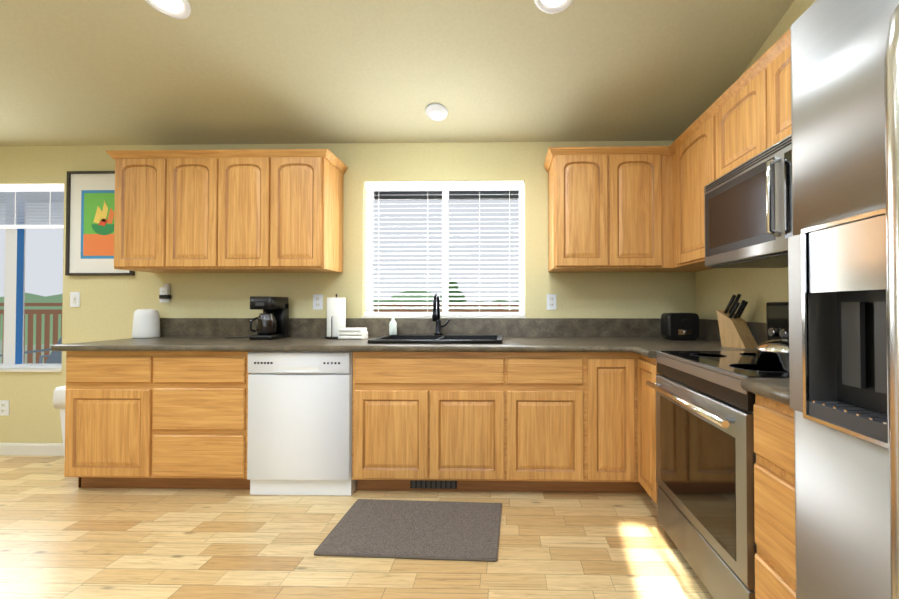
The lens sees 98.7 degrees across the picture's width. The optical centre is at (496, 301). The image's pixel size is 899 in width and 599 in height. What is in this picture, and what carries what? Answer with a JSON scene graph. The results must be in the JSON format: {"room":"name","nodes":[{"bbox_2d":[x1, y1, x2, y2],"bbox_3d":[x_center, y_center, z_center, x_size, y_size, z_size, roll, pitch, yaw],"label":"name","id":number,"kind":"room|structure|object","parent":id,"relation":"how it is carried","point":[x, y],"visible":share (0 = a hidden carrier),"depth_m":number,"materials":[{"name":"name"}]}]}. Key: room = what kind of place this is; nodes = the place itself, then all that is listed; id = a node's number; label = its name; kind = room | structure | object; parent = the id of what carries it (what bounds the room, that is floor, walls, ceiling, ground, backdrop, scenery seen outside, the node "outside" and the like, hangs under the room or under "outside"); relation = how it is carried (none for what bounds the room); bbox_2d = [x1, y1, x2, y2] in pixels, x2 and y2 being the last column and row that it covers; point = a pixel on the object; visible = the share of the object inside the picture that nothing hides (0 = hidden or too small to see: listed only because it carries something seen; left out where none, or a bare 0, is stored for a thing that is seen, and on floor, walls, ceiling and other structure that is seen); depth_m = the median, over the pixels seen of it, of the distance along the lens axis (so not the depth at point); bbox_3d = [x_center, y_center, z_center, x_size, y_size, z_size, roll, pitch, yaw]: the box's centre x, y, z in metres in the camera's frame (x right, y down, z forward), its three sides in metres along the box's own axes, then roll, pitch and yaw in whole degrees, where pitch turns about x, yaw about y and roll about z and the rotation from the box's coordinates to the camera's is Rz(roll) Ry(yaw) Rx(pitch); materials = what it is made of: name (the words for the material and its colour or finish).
{"room":"kitchen","nodes":[
{"label":"kitchen","id":0,"kind":"room"},
{"bbox_2d":[0,141,695,442],"bbox_3d":[-2.050,-0.021,3.032,7.410,2.410,0.160,0,-1,1],"label":"wall","id":1,"kind":"structure","parent":0,"point":[108,308],"depth_m":2.94,"materials":[{"name":"paint"}]},
{"bbox_2d":[0,400,8,415],"bbox_3d":[-3.816,0.823,2.969,0.072,0.116,0.008,0,-1,1],"label":"electrical outlet plate","id":2,"kind":"object","parent":1,"relation":"attached to","point":[4,407],"visible":1,"depth_m":2.97,"materials":[{"name":"white plastic"}]},
{"bbox_2d":[0,203,61,371],"bbox_3d":[-4.083,-0.191,3.047,1.425,1.470,0.143,0,-1,1],"label":"dining room window","id":3,"kind":"structure","parent":1,"relation":"in","point":[14,305],"depth_m":3.06,"materials":[{"name":"white plastic"}]},
{"bbox_2d":[0,184,63,228],"bbox_3d":[-4.083,-0.600,3.027,1.405,0.646,0.064,0,-1,1],"label":"window blind","id":4,"kind":"object","parent":3,"relation":"attached to","point":[13,194],"visible":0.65,"depth_m":3.02,"materials":[{"name":"white plastic"}]},
{"bbox_2d":[0,443,63,455],"bbox_3d":[-4.145,1.138,2.969,2.898,0.090,0.014,0,-1,1],"label":"baseboard","id":5,"kind":"structure","parent":1,"relation":"attached to","point":[47,449],"depth_m":2.95,"materials":[{"name":"white wood"}]},
{"bbox_2d":[70,292,79,306],"bbox_3d":[-3.266,-0.017,2.965,0.072,0.116,0.016,0,-1,1],"label":"switch plate","id":6,"kind":"object","parent":1,"relation":"attached to","point":[74,299],"visible":1,"depth_m":2.97,"materials":[{"name":"white plastic"}]},
{"bbox_2d":[65,171,134,275],"bbox_3d":[-3.061,-0.605,2.963,0.520,0.805,0.025,0,-1,1],"label":"framed art","id":7,"kind":"object","parent":1,"relation":"attached to","point":[90,202],"visible":0.79,"depth_m":2.96,"materials":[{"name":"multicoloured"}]},
{"bbox_2d":[110,153,169,272],"bbox_3d":[-2.463,-0.614,2.801,0.371,0.780,0.328,0,-1,1],"label":"upper cabinet","id":8,"kind":"object","parent":1,"relation":"attached to","point":[140,178],"depth_m":2.64,"materials":[{"name":"brown wood"}]},
{"bbox_2d":[160,287,168,301],"bbox_3d":[-2.562,-0.052,2.956,0.072,0.116,0.008,0,-1,1],"label":"electrical outlet plate","id":9,"kind":"object","parent":1,"relation":"attached to","point":[162,293],"visible":0.44,"depth_m":2.95,"materials":[{"name":"white plastic"}]},
{"bbox_2d":[159,284,170,298],"bbox_3d":[-2.537,-0.080,2.934,0.070,0.115,0.034,0,-1,1],"label":"charger","id":10,"kind":"object","parent":9,"relation":"attached to","point":[166,288],"visible":0.98,"depth_m":2.92,"materials":[{"name":"plastic"}]},
{"bbox_2d":[166,153,221,272],"bbox_3d":[-2.096,-0.614,2.794,0.363,0.780,0.328,0,-1,1],"label":"upper cabinet","id":11,"kind":"object","parent":1,"relation":"attached to","point":[191,178],"depth_m":2.63,"materials":[{"name":"brown wood"}]},
{"bbox_2d":[218,153,273,272],"bbox_3d":[-1.733,-0.615,2.787,0.363,0.780,0.328,0,-1,1],"label":"upper cabinet","id":12,"kind":"object","parent":1,"relation":"attached to","point":[237,211],"depth_m":2.63,"materials":[{"name":"brown wood"}]},
{"bbox_2d":[270,153,345,272],"bbox_3d":[-1.366,-0.615,2.780,0.371,0.780,0.328,0,-1,1],"label":"upper cabinet","id":13,"kind":"object","parent":1,"relation":"attached to","point":[306,189],"depth_m":2.62,"materials":[{"name":"brown wood"}]},
{"bbox_2d":[313,294,322,309],"bbox_3d":[-1.369,0.002,2.932,0.072,0.116,0.008,0,-1,1],"label":"electrical outlet plate","id":14,"kind":"object","parent":1,"relation":"attached to","point":[317,301],"visible":1,"depth_m":2.93,"materials":[{"name":"white plastic"}]},
{"bbox_2d":[362,183,525,317],"bbox_3d":[-0.405,-0.400,2.979,1.244,1.054,0.143,0,-1,1],"label":"kitchen window","id":15,"kind":"structure","parent":1,"relation":"in","point":[445,205],"depth_m":3.00,"materials":[{"name":"white plastic"}]},
{"bbox_2d":[365,181,523,314],"bbox_3d":[-0.405,-0.412,2.954,1.224,1.023,0.064,0,-1,1],"label":"window blind","id":16,"kind":"object","parent":15,"relation":"attached to","point":[395,186],"visible":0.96,"depth_m":2.95,"materials":[{"name":"white plastic"}]},
{"bbox_2d":[547,294,555,309],"bbox_3d":[0.413,0.002,2.898,0.072,0.116,0.008,0,-1,1],"label":"electrical outlet plate","id":17,"kind":"object","parent":1,"relation":"attached to","point":[551,301],"visible":1,"depth_m":2.90,"materials":[{"name":"white plastic"}]},
{"bbox_2d":[548,148,611,271],"bbox_3d":[0.578,-0.615,2.743,0.353,0.780,0.329,0,-1,1],"label":"upper cabinet","id":18,"kind":"object","parent":1,"relation":"attached to","point":[579,179],"depth_m":2.58,"materials":[{"name":"brown wood"}]},
{"bbox_2d":[612,148,663,271],"bbox_3d":[0.931,-0.615,2.736,0.354,0.780,0.329,0,-1,1],"label":"upper cabinet","id":19,"kind":"object","parent":1,"relation":"attached to","point":[626,209],"depth_m":2.57,"materials":[{"name":"brown wood"}]},
{"bbox_2d":[0,455,713,598],"bbox_3d":[-2.113,1.172,-0.263,7.410,0.060,6.720,0,-1,1],"label":"floor","id":20,"kind":"structure","parent":0,"point":[62,536],"depth_m":1.81,"materials":[{"name":"brown wood"}]},
{"bbox_2d":[52,386,65,459],"bbox_3d":[-2.850,0.883,2.771,0.332,0.595,0.342,0,-1,1],"label":"trash bin","id":21,"kind":"object","parent":20,"relation":"on","point":[59,397],"visible":0.17,"depth_m":2.61,"materials":[{"name":"white plastic"}]},
{"bbox_2d":[64,351,250,488],"bbox_3d":[-2.072,0.741,2.632,1.140,0.872,0.618,0,-1,1],"label":"base cabinet","id":22,"kind":"object","parent":20,"relation":"on","point":[156,419],"visible":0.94,"depth_m":2.33,"materials":[{"name":"brown wood"}]},
{"bbox_2d":[247,352,356,495],"bbox_3d":[-1.186,0.740,2.606,0.618,0.872,0.635,0,-1,1],"label":"dishwasher","id":23,"kind":"object","parent":20,"relation":"on","point":[299,423],"visible":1,"depth_m":2.30,"materials":[{"name":"white metal"}]},
{"bbox_2d":[314,499,501,561],"bbox_3d":[-0.409,1.164,1.990,0.866,0.011,0.529,0,-1,1],"label":"mat","id":24,"kind":"object","parent":20,"relation":"on","point":[430,530],"visible":0.96,"depth_m":1.93,"materials":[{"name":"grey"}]},
{"bbox_2d":[352,352,658,504],"bbox_3d":[0.305,0.738,2.445,2.354,0.872,0.899,0,-1,1],"label":"base cabinet","id":25,"kind":"object","parent":20,"relation":"on","point":[518,421],"visible":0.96,"depth_m":2.29,"materials":[{"name":"brown wood"}]},
{"bbox_2d":[51,318,766,357],"bbox_3d":[-0.594,0.210,2.469,4.153,0.180,0.899,0,-1,1],"label":"countertop","id":26,"kind":"structure","parent":25,"relation":"on","point":[643,337],"depth_m":2.75,"materials":[{"name":"stone"}]},
{"bbox_2d":[132,309,159,337],"bbox_3d":[-2.594,0.160,2.840,0.156,0.212,0.156,0,-1,1],"label":"smart speaker","id":27,"kind":"object","parent":26,"relation":"on","point":[146,323],"visible":1,"depth_m":2.79},
{"bbox_2d":[225,296,288,339],"bbox_3d":[-1.785,0.115,2.782,0.445,0.300,0.235,0,-1,1],"label":"coffee maker","id":28,"kind":"object","parent":26,"relation":"on","point":[272,321],"visible":1,"depth_m":2.70,"materials":[{"name":"black plastic"}]},
{"bbox_2d":[325,294,345,338],"bbox_3d":[-1.169,0.105,2.792,0.150,0.322,0.152,0,-1,1],"label":"paper towel","id":29,"kind":"object","parent":26,"relation":"on","point":[336,313],"visible":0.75,"depth_m":2.74,"materials":[{"name":"white paper"}]},
{"bbox_2d":[338,328,367,339],"bbox_3d":[-1.020,0.226,2.729,0.170,0.077,0.120,0,-1,1],"label":"folded towels","id":30,"kind":"object","parent":26,"relation":"on","point":[355,333],"visible":0.98,"depth_m":2.67,"materials":[{"name":"white fabric"}]},
{"bbox_2d":[368,335,502,343],"bbox_3d":[-0.383,0.270,2.616,0.840,0.056,0.460,0,-1,1],"label":"sink","id":31,"kind":"object","parent":26,"relation":"in","point":[478,339],"visible":0.52,"depth_m":2.71,"materials":[{"name":"black"}]},
{"bbox_2d":[389,315,396,334],"bbox_3d":[-0.764,0.170,2.818,0.056,0.150,0.060,0,-1,1],"label":"soap dispenser","id":32,"kind":"object","parent":31,"relation":"on","point":[392,327],"visible":1,"depth_m":2.80,"materials":[{"name":"white plastic"}]},
{"bbox_2d":[432,293,449,334],"bbox_3d":[-0.400,0.089,2.742,0.120,0.307,0.198,0,-1,1],"label":"faucet","id":33,"kind":"object","parent":26,"relation":"on","point":[436,310],"visible":1,"depth_m":2.79,"materials":[{"name":"black metal"}]},
{"bbox_2d":[661,313,698,340],"bbox_3d":[1.268,0.171,2.656,0.190,0.186,0.180,0,-1,1],"label":"toaster","id":34,"kind":"object","parent":26,"relation":"on","point":[679,326],"visible":1,"depth_m":2.59,"materials":[{"name":"black plastic"}]},
{"bbox_2d":[716,294,757,348],"bbox_3d":[1.369,0.105,2.185,0.100,0.305,0.184,0,-1,-19],"label":"knife block","id":35,"kind":"object","parent":26,"relation":"on","point":[734,330],"visible":1,"depth_m":2.17,"materials":[{"name":"brown wood"}]},
{"bbox_2d":[646,302,789,598],"bbox_3d":[1.103,0.582,1.603,0.706,1.168,0.744,0,-1,1],"label":"range","id":36,"kind":"object","parent":20,"relation":"on","point":[705,453],"visible":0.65,"depth_m":1.49,"materials":[{"name":"silver metal"}]},
{"bbox_2d":[755,333,788,370],"bbox_3d":[1.065,0.180,1.409,0.196,0.127,0.260,0,-1,1],"label":"kettle","id":37,"kind":"object","parent":36,"relation":"on","point":[772,354],"visible":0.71,"depth_m":1.37,"materials":[{"name":"silver metal"}]},
{"bbox_2d":[753,394,795,598],"bbox_3d":[1.131,0.720,1.035,0.648,0.872,0.374,0,-1,1],"label":"base cabinet","id":38,"kind":"object","parent":20,"relation":"on","point":[774,505],"visible":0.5,"depth_m":1.12,"materials":[{"name":"brown wood"}]},
{"bbox_2d":[740,378,789,405],"bbox_3d":[1.117,0.213,1.042,0.676,0.138,0.374,0,-1,1],"label":"countertop","id":39,"kind":"structure","parent":38,"relation":"on","point":[777,390],"depth_m":1.14,"materials":[{"name":"stone"}]},
{"bbox_2d":[788,0,898,598],"bbox_3d":[0.984,0.268,0.382,0.871,1.765,0.925,0,-1,1],"label":"refrigerator","id":40,"kind":"object","parent":20,"relation":"on","point":[843,256],"visible":1,"depth_m":0.72,"materials":[{"name":"grey metal"}]},
{"bbox_2d":[0,0,793,145],"bbox_3d":[-2.113,-2.150,-0.221,7.410,1.867,6.720,0,-1,1],"label":"ceiling","id":41,"kind":"structure","parent":0,"point":[106,72],"depth_m":2.30,"materials":[{"name":"paint"}]},
{"bbox_2d":[145,0,190,18],"bbox_3d":[-1.647,-1.503,1.899,0.210,0.059,0.205,0,-1,1],"label":"recessed light","id":42,"kind":"object","parent":41,"relation":"in","point":[178,9],"visible":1,"depth_m":1.94,"materials":[{"name":"white glass"}]},
{"bbox_2d":[425,103,447,120],"bbox_3d":[-0.413,-1.288,2.625,0.152,0.063,0.149,0,-1,1],"label":"recessed light","id":43,"kind":"object","parent":41,"relation":"attached to","point":[436,112],"visible":0.98,"depth_m":2.59,"materials":[{"name":"white glass"}]},
{"bbox_2d":[534,0,572,13],"bbox_3d":[0.280,-1.503,1.862,0.210,0.059,0.205,0,-1,1],"label":"recessed light","id":44,"kind":"object","parent":41,"relation":"in","point":[551,6],"visible":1,"depth_m":1.92,"materials":[{"name":"white glass"}]},
{"bbox_2d":[695,0,815,322],"bbox_3d":[1.511,-0.921,-0.306,0.160,4.126,6.720,0,-1,1],"label":"wall","id":45,"kind":"structure","parent":0,"point":[757,289],"depth_m":2.23,"materials":[{"name":"paint"}]},
{"bbox_2d":[672,112,710,267],"bbox_3d":[1.318,-0.621,2.263,0.320,0.780,0.455,0,-1,1],"label":"upper cabinet","id":46,"kind":"object","parent":45,"relation":"attached to","point":[689,153],"depth_m":2.31,"materials":[{"name":"brown wood"}]},
{"bbox_2d":[708,64,759,183],"bbox_3d":[1.310,-0.627,1.834,0.320,0.780,0.403,0,-1,1],"label":"upper cabinet","id":47,"kind":"object","parent":45,"relation":"attached to","point":[734,120],"depth_m":1.86,"materials":[{"name":"brown wood"}]},
{"bbox_2d":[704,134,792,267],"bbox_3d":[1.243,-0.392,1.613,0.446,0.426,0.742,0,-1,1],"label":"microwave","id":48,"kind":"object","parent":47,"relation":"attached to","point":[748,214],"visible":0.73,"depth_m":1.62,"materials":[{"name":"silver metal"}]},
{"bbox_2d":[760,32,791,152],"bbox_3d":[1.302,-0.632,1.431,0.320,0.780,0.403,0,-1,1],"label":"upper cabinet","id":49,"kind":"object","parent":45,"relation":"attached to","point":[775,69],"depth_m":1.57,"materials":[{"name":"brown wood"}]},
{"label":"outside","id":50,"kind":"structure","parent":0,"visible":0},
{"bbox_2d":[0,341,52,362],"bbox_3d":[-9.390,3.133,34.561,100.000,0.100,57.000,0,-1,1],"label":"ground","id":51,"kind":"structure","parent":50,"point":[34,353],"depth_m":21.84,"materials":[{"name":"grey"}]},
{"bbox_2d":[0,279,518,344],"bbox_3d":[-8.792,1.681,21.985,67.273,5.484,28.040,0,-1,1],"label":"trees","id":52,"kind":"object","parent":51,"relation":"on","point":[34,298],"depth_m":27.02,"materials":[{"name":"green plant"}]},
{"bbox_2d":[0,303,518,362],"bbox_3d":[-4.494,0.657,4.526,15.035,1.330,2.730,0,-1,1],"label":"deck","id":53,"kind":"object","parent":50,"point":[40,312],"visible":0.02,"depth_m":5.84,"materials":[{"name":"brown wood"}]},
{"bbox_2d":[0,336,61,363],"bbox_3d":[-5.216,0.695,4.538,0.568,1.048,0.896,0,-1,1],"label":"patio chair","id":54,"kind":"object","parent":53,"relation":"on","point":[54,356],"visible":0.1,"depth_m":4.67,"materials":[{"name":"grey"}]},
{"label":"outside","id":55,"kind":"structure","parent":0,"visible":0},
{"bbox_2d":[41,191,518,200],"bbox_3d":[-1.786,-1.042,3.780,9.590,0.070,0.080,0,-1,1],"label":"beam","id":56,"kind":"structure","parent":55,"point":[437,195],"depth_m":3.72,"materials":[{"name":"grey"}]}
]}

